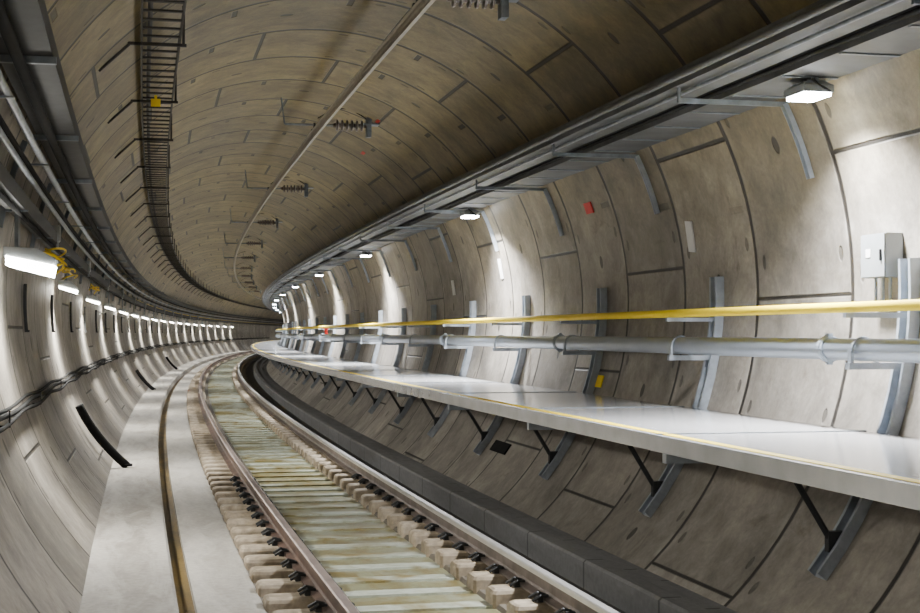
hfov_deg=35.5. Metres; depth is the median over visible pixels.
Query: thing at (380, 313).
bracket
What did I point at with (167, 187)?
hanger
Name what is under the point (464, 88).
ceiling
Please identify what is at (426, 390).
walkway
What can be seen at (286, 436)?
sleeper
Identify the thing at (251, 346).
walkway
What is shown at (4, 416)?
cable
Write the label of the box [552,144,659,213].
bracket
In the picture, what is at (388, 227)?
bracket
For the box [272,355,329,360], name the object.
walkway
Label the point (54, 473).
wall
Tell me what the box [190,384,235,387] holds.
sleeper
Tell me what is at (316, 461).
sleeper
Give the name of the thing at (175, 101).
hanger
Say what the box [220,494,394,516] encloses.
sleeper
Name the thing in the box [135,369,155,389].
stub
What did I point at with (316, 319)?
bracket
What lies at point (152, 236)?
hanger
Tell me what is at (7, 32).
conduit
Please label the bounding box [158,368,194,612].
channel
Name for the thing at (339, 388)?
bracket
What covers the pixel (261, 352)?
walkway
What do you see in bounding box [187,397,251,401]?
sleeper
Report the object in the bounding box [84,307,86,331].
hanger
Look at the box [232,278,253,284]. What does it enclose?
support
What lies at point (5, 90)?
conduit
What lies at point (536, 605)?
sleeper
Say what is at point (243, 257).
support
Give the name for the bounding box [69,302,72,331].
hanger
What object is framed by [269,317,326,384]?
bracket
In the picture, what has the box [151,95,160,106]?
tag
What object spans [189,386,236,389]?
sleeper
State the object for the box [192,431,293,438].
sleeper
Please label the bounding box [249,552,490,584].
sleeper
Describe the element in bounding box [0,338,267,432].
cable
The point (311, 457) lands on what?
sleeper
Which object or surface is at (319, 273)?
lamp
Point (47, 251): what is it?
cable
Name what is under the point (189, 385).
sleeper
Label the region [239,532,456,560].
sleeper
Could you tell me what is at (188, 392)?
sleeper
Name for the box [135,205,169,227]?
hanger
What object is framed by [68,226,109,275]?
bracket
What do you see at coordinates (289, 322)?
bracket
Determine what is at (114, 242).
bracket
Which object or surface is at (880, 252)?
electrical box
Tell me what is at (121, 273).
bracket
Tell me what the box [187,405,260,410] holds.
sleeper
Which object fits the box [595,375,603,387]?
plate
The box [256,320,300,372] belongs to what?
bracket
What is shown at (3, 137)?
conduit
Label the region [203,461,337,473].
sleeper
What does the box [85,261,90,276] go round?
junction box
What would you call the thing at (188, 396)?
sleeper
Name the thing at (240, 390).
sleeper
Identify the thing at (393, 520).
sleeper
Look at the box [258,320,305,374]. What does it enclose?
bracket
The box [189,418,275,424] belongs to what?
sleeper
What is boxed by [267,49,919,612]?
wall
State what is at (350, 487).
sleeper
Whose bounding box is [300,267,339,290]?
bracket
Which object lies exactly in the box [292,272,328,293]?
bracket
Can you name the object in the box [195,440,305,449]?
sleeper
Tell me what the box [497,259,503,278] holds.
sign plate
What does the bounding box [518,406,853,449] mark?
walkway
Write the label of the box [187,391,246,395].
sleeper
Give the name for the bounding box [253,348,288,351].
walkway
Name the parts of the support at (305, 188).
support arm, drop post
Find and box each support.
[222,248,257,261]
[224,233,265,248]
[224,260,252,271]
[227,269,252,278]
[230,209,282,228]
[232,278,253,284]
[245,170,313,196]
[281,98,379,137]
[412,0,518,20]
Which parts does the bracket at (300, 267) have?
support arm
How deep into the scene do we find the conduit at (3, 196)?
14.73 m
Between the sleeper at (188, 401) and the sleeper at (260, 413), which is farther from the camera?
the sleeper at (188, 401)
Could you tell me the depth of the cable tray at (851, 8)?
11.44 m
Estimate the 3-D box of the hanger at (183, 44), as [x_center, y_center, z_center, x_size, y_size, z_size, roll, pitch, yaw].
[-2.970,-2.502,13.457,0.810,0.652,0.030,0,-1,-13]
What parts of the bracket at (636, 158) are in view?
support arm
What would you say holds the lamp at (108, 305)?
hanging from the cable tray at (9, 186)
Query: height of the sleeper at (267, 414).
0.232 m
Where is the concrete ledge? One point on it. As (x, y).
(626, 586)
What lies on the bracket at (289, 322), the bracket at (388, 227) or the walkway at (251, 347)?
the walkway at (251, 347)
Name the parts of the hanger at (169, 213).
cross arm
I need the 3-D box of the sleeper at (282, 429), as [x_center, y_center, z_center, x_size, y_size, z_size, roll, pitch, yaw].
[-4.032,2.435,27.169,2.040,0.232,0.250,0,-1,-12]
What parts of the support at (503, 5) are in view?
drop post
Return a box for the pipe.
[276,333,919,364]
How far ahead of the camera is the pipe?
12.52 m
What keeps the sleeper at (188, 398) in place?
on the floor
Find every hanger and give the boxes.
[23,284,29,331]
[51,295,55,331]
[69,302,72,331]
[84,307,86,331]
[95,310,97,332]
[98,6,186,71]
[108,75,177,123]
[113,315,115,332]
[114,117,172,158]
[120,145,170,182]
[125,169,169,201]
[130,189,168,216]
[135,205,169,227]
[139,213,170,237]
[143,236,171,245]
[147,231,173,251]
[154,245,176,262]
[157,250,178,267]
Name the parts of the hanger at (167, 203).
cross arm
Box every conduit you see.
[0,0,282,321]
[0,70,283,322]
[0,114,283,323]
[0,126,277,323]
[0,190,275,325]
[126,294,282,324]
[262,0,849,306]
[264,0,902,306]
[269,7,919,305]
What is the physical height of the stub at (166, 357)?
0.670 m
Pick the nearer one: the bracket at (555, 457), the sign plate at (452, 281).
the bracket at (555, 457)
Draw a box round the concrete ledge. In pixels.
[254,357,737,612]
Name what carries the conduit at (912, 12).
attached to the cable tray at (899, 38)
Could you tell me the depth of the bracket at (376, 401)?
29.72 m
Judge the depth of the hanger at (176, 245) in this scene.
50.22 m
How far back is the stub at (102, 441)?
18.55 m
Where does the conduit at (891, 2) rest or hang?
attached to the cable tray at (851, 8)
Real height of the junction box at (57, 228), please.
0.260 m
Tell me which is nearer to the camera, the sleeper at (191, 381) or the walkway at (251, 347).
the sleeper at (191, 381)
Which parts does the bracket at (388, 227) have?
support arm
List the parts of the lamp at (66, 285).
lamp glass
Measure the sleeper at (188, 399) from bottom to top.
0.232 m
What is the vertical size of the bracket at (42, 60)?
0.753 m
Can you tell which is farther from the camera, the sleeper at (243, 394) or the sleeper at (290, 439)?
the sleeper at (243, 394)
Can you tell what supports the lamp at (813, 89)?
hanging from the cable tray at (899, 38)
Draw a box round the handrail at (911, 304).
[276,299,919,329]
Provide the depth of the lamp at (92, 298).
26.44 m
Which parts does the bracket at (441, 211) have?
support arm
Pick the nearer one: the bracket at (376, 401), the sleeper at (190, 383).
the bracket at (376, 401)
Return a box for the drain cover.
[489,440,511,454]
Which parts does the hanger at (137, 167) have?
tie rod, cross arm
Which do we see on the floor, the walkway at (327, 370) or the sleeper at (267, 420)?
the sleeper at (267, 420)
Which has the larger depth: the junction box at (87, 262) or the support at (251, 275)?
the support at (251, 275)
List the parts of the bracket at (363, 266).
support arm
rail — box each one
[198,351,359,612]
[233,0,434,299]
[237,354,619,612]
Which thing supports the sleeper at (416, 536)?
on the floor
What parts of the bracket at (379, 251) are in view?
support arm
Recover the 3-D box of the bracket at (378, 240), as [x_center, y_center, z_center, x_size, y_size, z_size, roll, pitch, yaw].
[-1.368,-1.028,27.677,1.118,0.676,0.065,0,-1,-12]
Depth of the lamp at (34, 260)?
11.66 m
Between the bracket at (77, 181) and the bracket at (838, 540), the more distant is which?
the bracket at (77, 181)
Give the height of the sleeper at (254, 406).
0.232 m
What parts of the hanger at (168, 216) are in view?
cross arm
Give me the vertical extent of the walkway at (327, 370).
0.111 m
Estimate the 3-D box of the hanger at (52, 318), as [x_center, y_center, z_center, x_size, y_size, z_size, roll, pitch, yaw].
[-5.316,0.091,18.801,0.062,0.490,0.040,0,-1,-12]
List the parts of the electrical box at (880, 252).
door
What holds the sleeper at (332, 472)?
on the floor
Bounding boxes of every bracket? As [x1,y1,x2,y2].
[0,54,56,98]
[0,134,78,227]
[30,179,91,247]
[52,207,101,258]
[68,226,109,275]
[79,241,115,283]
[89,252,121,288]
[98,260,126,294]
[105,267,131,297]
[112,273,135,300]
[124,282,144,305]
[129,285,148,307]
[254,321,296,370]
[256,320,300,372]
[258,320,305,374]
[261,319,310,377]
[264,318,317,380]
[266,295,289,306]
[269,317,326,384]
[272,323,286,363]
[273,288,300,302]
[273,323,288,365]
[274,316,336,388]
[275,322,290,366]
[276,283,305,300]
[277,322,293,368]
[280,280,311,298]
[281,314,348,393]
[286,279,319,296]
[290,312,363,398]
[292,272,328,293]
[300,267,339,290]
[302,310,382,405]
[310,261,352,286]
[317,308,405,413]
[323,254,369,282]
[336,305,436,423]
[339,246,390,276]
[360,235,417,270]
[361,301,475,437]
[387,222,451,261]
[397,295,530,454]
[424,204,498,250]
[448,288,606,479]
[475,180,563,235]
[527,276,723,517]
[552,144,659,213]
[663,257,919,580]
[677,87,814,179]
[911,0,919,4]
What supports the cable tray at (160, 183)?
on the hanger
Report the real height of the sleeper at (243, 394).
0.232 m
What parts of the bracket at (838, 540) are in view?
pipe arm, handrail arm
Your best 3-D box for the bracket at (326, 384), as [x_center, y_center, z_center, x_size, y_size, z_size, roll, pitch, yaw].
[-3.986,1.305,39.619,1.845,2.190,0.160,0,-1,-11]
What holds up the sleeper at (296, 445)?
on the floor
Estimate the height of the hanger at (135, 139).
0.652 m
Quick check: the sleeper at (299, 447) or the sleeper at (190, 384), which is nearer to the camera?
the sleeper at (299, 447)
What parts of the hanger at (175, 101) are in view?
tie rod, cross arm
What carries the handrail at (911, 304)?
on the bracket at (838, 540)
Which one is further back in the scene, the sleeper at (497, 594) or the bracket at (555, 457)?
the bracket at (555, 457)
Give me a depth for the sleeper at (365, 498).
16.00 m
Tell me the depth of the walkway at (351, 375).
24.78 m
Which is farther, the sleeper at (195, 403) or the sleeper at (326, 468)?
the sleeper at (195, 403)
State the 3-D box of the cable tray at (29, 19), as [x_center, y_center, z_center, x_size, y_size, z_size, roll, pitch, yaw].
[-10.967,0.230,102.940,28.084,0.130,221.348,0,-1,-13]
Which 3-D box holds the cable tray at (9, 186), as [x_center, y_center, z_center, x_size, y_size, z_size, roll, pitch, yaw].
[-11.268,0.840,102.885,27.937,0.130,221.409,0,-1,-13]
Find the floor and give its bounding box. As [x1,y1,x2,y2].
[205,353,624,612]
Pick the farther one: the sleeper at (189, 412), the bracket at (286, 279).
the bracket at (286, 279)
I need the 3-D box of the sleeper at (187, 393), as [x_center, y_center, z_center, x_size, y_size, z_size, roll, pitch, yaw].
[-7.242,2.738,43.658,2.040,0.232,0.250,0,-1,-10]
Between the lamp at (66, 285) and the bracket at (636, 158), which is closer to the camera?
the bracket at (636, 158)
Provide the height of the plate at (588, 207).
0.126 m
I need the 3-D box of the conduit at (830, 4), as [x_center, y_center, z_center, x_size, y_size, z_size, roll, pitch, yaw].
[-6.430,-0.026,103.433,27.677,0.049,220.091,0,-1,-13]
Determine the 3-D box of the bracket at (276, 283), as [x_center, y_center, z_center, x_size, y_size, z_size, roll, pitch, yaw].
[-6.383,-0.537,54.319,1.118,0.676,0.065,0,-1,-10]
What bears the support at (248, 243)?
attached to the ceiling
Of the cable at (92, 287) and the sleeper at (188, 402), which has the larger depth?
the sleeper at (188, 402)
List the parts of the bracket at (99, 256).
support arm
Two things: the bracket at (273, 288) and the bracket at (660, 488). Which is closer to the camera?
the bracket at (660, 488)
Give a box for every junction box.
[52,225,60,246]
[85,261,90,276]
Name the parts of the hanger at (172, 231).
cross arm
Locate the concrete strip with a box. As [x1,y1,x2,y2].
[166,358,266,612]
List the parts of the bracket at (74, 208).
support arm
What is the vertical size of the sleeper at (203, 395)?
0.232 m
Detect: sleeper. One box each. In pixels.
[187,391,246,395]
[187,393,241,397]
[187,393,248,397]
[187,394,248,398]
[187,395,249,399]
[187,396,250,400]
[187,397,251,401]
[187,398,252,402]
[187,399,253,403]
[187,400,254,404]
[187,401,255,405]
[187,402,256,407]
[187,403,258,408]
[187,404,259,409]
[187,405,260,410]
[187,406,262,412]
[187,408,263,413]
[187,409,264,414]
[187,410,267,416]
[188,387,243,391]
[188,389,244,392]
[188,390,239,393]
[188,392,247,396]
[188,412,268,417]
[188,413,269,419]
[188,414,271,421]
[188,416,274,422]
[189,385,241,388]
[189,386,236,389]
[189,387,240,390]
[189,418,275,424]
[189,419,277,426]
[189,421,280,428]
[190,383,240,386]
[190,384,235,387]
[190,423,282,430]
[190,425,284,432]
[191,380,234,383]
[191,381,239,384]
[191,382,239,385]
[191,426,286,434]
[191,428,290,436]
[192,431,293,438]
[193,388,243,392]
[193,433,295,441]
[193,435,298,443]
[194,437,302,446]
[195,376,242,379]
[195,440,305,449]
[196,442,309,452]
[197,445,313,455]
[198,448,317,458]
[199,451,321,461]
[200,454,327,465]
[202,458,331,469]
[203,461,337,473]
[204,390,245,394]
[205,465,343,477]
[206,469,349,481]
[208,473,351,486]
[210,473,361,491]
[212,478,368,497]
[215,483,376,503]
[217,488,384,509]
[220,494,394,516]
[223,501,403,523]
[226,507,415,531]
[230,515,428,540]
[234,523,441,549]
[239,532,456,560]
[244,541,472,571]
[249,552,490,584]
[256,564,510,597]
[263,577,533,612]
[272,591,555,612]
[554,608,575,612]
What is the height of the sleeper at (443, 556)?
0.301 m
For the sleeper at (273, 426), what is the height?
0.232 m
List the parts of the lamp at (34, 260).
lamp glass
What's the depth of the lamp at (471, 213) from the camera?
20.73 m
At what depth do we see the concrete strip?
13.60 m
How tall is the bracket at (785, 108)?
0.676 m
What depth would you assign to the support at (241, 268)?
69.97 m
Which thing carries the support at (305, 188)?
attached to the ceiling
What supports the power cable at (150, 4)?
on the cable tray at (160, 183)
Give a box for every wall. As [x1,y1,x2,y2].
[0,63,282,612]
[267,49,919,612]
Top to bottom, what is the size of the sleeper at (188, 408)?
0.232 m
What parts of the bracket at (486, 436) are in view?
pipe arm, handrail arm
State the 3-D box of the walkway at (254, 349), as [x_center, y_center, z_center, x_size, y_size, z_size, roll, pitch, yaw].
[-7.465,1.798,58.036,1.580,0.111,3.388,0,-1,-10]
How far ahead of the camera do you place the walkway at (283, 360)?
38.38 m
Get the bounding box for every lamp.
[3,213,57,277]
[58,260,78,293]
[86,280,99,304]
[104,292,115,310]
[119,300,127,314]
[131,305,138,316]
[315,271,323,275]
[360,251,371,256]
[460,208,479,218]
[784,77,833,101]
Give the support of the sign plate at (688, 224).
attached to the wall at (741, 541)
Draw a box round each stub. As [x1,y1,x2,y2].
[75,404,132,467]
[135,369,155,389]
[165,356,177,369]
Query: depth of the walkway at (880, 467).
8.07 m
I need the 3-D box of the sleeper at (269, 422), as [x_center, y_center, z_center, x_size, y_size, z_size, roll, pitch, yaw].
[-4.511,2.478,29.520,2.040,0.232,0.250,0,-1,-11]
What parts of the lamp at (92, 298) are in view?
lamp glass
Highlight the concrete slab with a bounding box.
[79,350,251,612]
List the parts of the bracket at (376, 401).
pipe arm, handrail arm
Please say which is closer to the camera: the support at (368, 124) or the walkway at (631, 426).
the walkway at (631, 426)
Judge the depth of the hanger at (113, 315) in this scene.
39.68 m
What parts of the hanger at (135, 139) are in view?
tie rod, cross arm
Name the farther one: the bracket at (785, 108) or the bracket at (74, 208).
the bracket at (74, 208)
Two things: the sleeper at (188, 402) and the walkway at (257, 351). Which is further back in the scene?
the walkway at (257, 351)
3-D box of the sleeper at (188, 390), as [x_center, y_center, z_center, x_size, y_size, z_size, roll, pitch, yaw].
[-7.673,2.782,46.019,2.040,0.232,0.250,0,-1,-10]
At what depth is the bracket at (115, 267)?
34.92 m
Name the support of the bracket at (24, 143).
attached to the wall at (54, 473)
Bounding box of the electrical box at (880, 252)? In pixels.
[861,232,902,300]
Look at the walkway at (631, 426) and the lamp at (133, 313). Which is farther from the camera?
the lamp at (133, 313)
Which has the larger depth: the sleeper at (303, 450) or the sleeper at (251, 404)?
the sleeper at (251, 404)
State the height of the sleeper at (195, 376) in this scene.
0.232 m
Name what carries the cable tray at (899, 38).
on the bracket
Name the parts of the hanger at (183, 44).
tie rod, cross arm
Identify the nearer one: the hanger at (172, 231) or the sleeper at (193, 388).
the hanger at (172, 231)
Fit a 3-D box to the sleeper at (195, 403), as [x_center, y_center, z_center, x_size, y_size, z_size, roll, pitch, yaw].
[-6.021,2.619,37.173,2.040,0.232,0.250,0,-1,-11]
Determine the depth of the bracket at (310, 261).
37.66 m
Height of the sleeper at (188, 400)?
0.232 m
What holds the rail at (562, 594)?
on the sleeper
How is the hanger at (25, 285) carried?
attached to the wall at (54, 473)
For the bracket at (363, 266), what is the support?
attached to the wall at (741, 541)
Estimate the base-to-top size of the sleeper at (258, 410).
0.232 m
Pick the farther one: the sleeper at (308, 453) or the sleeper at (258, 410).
the sleeper at (258, 410)
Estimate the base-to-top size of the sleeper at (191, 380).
0.232 m
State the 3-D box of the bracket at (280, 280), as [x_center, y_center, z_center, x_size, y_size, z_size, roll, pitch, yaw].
[-5.804,-0.599,50.980,1.118,0.676,0.065,0,-1,-10]
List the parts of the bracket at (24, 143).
arm, support arm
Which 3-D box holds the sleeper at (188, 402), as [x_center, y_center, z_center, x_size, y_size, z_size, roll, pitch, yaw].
[-6.134,2.630,37.762,2.040,0.232,0.250,0,-1,-11]
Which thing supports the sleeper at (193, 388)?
on the floor
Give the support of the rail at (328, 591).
on the sleeper
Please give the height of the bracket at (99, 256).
0.753 m
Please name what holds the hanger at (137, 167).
attached to the ceiling
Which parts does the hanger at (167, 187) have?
tie rod, cross arm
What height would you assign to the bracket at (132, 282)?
0.753 m
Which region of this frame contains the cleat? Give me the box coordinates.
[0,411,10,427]
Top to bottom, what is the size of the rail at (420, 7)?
0.110 m
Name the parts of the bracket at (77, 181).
support arm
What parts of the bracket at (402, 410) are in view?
pipe arm, handrail arm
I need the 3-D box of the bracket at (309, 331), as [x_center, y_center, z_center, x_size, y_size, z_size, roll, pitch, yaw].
[-6.406,1.550,52.961,1.845,2.190,0.160,0,-1,-10]
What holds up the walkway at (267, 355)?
on the bracket at (307, 377)
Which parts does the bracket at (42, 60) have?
support arm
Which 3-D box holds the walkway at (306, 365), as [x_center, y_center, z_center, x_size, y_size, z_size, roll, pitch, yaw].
[-2.573,1.307,31.357,1.580,0.111,3.388,0,-1,-11]
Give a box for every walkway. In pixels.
[251,346,281,346]
[251,347,285,349]
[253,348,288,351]
[254,349,292,352]
[256,350,297,353]
[259,351,301,354]
[262,352,312,356]
[266,354,317,358]
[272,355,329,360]
[279,357,347,363]
[288,360,367,366]
[299,362,387,370]
[313,365,414,375]
[332,370,449,381]
[357,375,499,389]
[391,382,569,401]
[441,391,675,419]
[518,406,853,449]
[650,430,919,510]
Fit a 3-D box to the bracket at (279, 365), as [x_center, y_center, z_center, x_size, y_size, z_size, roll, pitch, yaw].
[-8.607,1.797,66.341,1.845,2.190,0.160,0,-1,-9]
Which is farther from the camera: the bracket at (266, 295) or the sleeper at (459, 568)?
the bracket at (266, 295)
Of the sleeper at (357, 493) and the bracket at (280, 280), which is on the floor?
the sleeper at (357, 493)
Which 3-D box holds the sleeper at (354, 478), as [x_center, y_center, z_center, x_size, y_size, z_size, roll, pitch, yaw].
[-2.045,2.227,17.777,2.048,0.301,0.250,0,-1,-12]
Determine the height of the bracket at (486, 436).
2.190 m
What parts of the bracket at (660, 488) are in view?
pipe arm, handrail arm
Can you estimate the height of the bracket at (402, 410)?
2.190 m
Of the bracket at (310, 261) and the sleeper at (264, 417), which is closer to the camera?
the sleeper at (264, 417)
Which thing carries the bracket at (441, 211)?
attached to the wall at (741, 541)
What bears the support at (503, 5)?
attached to the ceiling
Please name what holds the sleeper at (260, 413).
on the floor
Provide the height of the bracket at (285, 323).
2.190 m
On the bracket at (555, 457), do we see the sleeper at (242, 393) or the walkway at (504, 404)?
the walkway at (504, 404)
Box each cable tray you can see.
[0,0,282,320]
[0,162,281,325]
[141,0,268,309]
[263,0,915,306]
[270,5,919,306]
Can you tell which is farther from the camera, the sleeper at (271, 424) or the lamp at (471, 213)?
the sleeper at (271, 424)
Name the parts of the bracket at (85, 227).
support arm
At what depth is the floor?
13.59 m
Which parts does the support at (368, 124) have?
tie rod, support arm, drop post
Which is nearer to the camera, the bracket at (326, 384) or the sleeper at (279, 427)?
the sleeper at (279, 427)
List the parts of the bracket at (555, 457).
pipe arm, handrail arm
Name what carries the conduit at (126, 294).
on the cable tray at (9, 186)
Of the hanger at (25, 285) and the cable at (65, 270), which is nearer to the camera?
the hanger at (25, 285)
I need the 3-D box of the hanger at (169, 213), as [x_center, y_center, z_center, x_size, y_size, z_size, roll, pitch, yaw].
[-7.813,-2.072,36.812,0.810,0.652,0.030,0,-1,-11]
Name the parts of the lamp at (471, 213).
lamp glass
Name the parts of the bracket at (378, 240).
support arm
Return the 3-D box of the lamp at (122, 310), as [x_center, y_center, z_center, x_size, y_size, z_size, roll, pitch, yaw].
[-9.660,0.012,41.319,0.254,0.462,0.250,0,-1,-11]
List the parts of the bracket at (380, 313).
pipe arm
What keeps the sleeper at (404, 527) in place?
on the floor
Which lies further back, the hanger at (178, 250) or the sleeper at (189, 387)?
the hanger at (178, 250)
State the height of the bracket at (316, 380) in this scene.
2.190 m
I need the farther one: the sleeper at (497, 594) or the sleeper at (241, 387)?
the sleeper at (241, 387)
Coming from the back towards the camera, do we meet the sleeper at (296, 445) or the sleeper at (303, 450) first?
the sleeper at (296, 445)
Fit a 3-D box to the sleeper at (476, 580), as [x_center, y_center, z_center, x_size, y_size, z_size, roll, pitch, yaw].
[-0.486,2.098,10.748,2.048,0.301,0.250,0,-1,-13]
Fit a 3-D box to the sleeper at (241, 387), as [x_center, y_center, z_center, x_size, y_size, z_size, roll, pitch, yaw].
[-7.992,2.814,47.791,2.040,0.232,0.250,0,-1,-10]
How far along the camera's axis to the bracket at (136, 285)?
48.35 m
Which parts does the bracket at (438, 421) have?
pipe arm, handrail arm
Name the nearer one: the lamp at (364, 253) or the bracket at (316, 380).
the lamp at (364, 253)
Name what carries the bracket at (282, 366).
attached to the wall at (741, 541)
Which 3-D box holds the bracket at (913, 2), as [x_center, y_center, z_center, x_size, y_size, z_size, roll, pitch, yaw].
[2.965,-1.393,7.811,1.118,0.676,0.065,0,-1,-13]
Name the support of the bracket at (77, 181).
attached to the wall at (54, 473)
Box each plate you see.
[451,280,455,294]
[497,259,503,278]
[583,202,593,213]
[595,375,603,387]
[685,221,695,251]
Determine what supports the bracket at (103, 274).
attached to the wall at (54, 473)
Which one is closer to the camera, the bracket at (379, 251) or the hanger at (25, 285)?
the hanger at (25, 285)
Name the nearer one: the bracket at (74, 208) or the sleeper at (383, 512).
the sleeper at (383, 512)
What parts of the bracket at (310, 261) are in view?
support arm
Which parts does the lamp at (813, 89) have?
lamp glass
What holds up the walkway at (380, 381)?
on the bracket at (438, 421)
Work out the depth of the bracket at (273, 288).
57.69 m
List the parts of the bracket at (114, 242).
support arm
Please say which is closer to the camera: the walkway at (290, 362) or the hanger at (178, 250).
the walkway at (290, 362)
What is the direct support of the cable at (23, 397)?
attached to the wall at (54, 473)
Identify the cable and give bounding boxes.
[0,337,268,414]
[0,338,255,421]
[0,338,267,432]
[44,247,66,275]
[62,267,77,279]
[89,284,99,293]
[146,2,165,249]
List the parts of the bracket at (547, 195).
support arm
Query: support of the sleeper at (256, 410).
on the floor
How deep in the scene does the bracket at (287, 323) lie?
73.09 m
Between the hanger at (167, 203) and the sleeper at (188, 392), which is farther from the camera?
the sleeper at (188, 392)
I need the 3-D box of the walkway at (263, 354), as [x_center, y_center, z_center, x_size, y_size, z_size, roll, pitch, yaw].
[-5.733,1.614,48.013,1.580,0.111,3.388,0,-1,-10]
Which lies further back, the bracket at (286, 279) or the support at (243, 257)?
the support at (243, 257)
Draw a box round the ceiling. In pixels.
[45,0,818,317]
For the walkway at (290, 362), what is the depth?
34.34 m
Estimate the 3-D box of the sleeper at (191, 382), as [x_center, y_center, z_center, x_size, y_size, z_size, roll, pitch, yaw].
[-8.925,2.912,53.109,2.040,0.232,0.250,0,-1,-10]
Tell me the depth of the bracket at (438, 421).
23.09 m
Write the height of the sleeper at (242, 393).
0.232 m
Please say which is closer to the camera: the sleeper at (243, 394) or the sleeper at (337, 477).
the sleeper at (337, 477)
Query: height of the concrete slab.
0.500 m
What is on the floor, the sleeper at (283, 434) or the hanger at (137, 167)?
the sleeper at (283, 434)
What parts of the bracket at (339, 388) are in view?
pipe arm, handrail arm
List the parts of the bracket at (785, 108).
support arm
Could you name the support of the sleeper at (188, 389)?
on the floor
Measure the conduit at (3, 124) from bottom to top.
0.057 m
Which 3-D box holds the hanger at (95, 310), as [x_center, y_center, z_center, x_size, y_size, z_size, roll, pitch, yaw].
[-7.911,0.322,31.331,0.062,0.490,0.040,0,-1,-11]
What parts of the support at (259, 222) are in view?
drop post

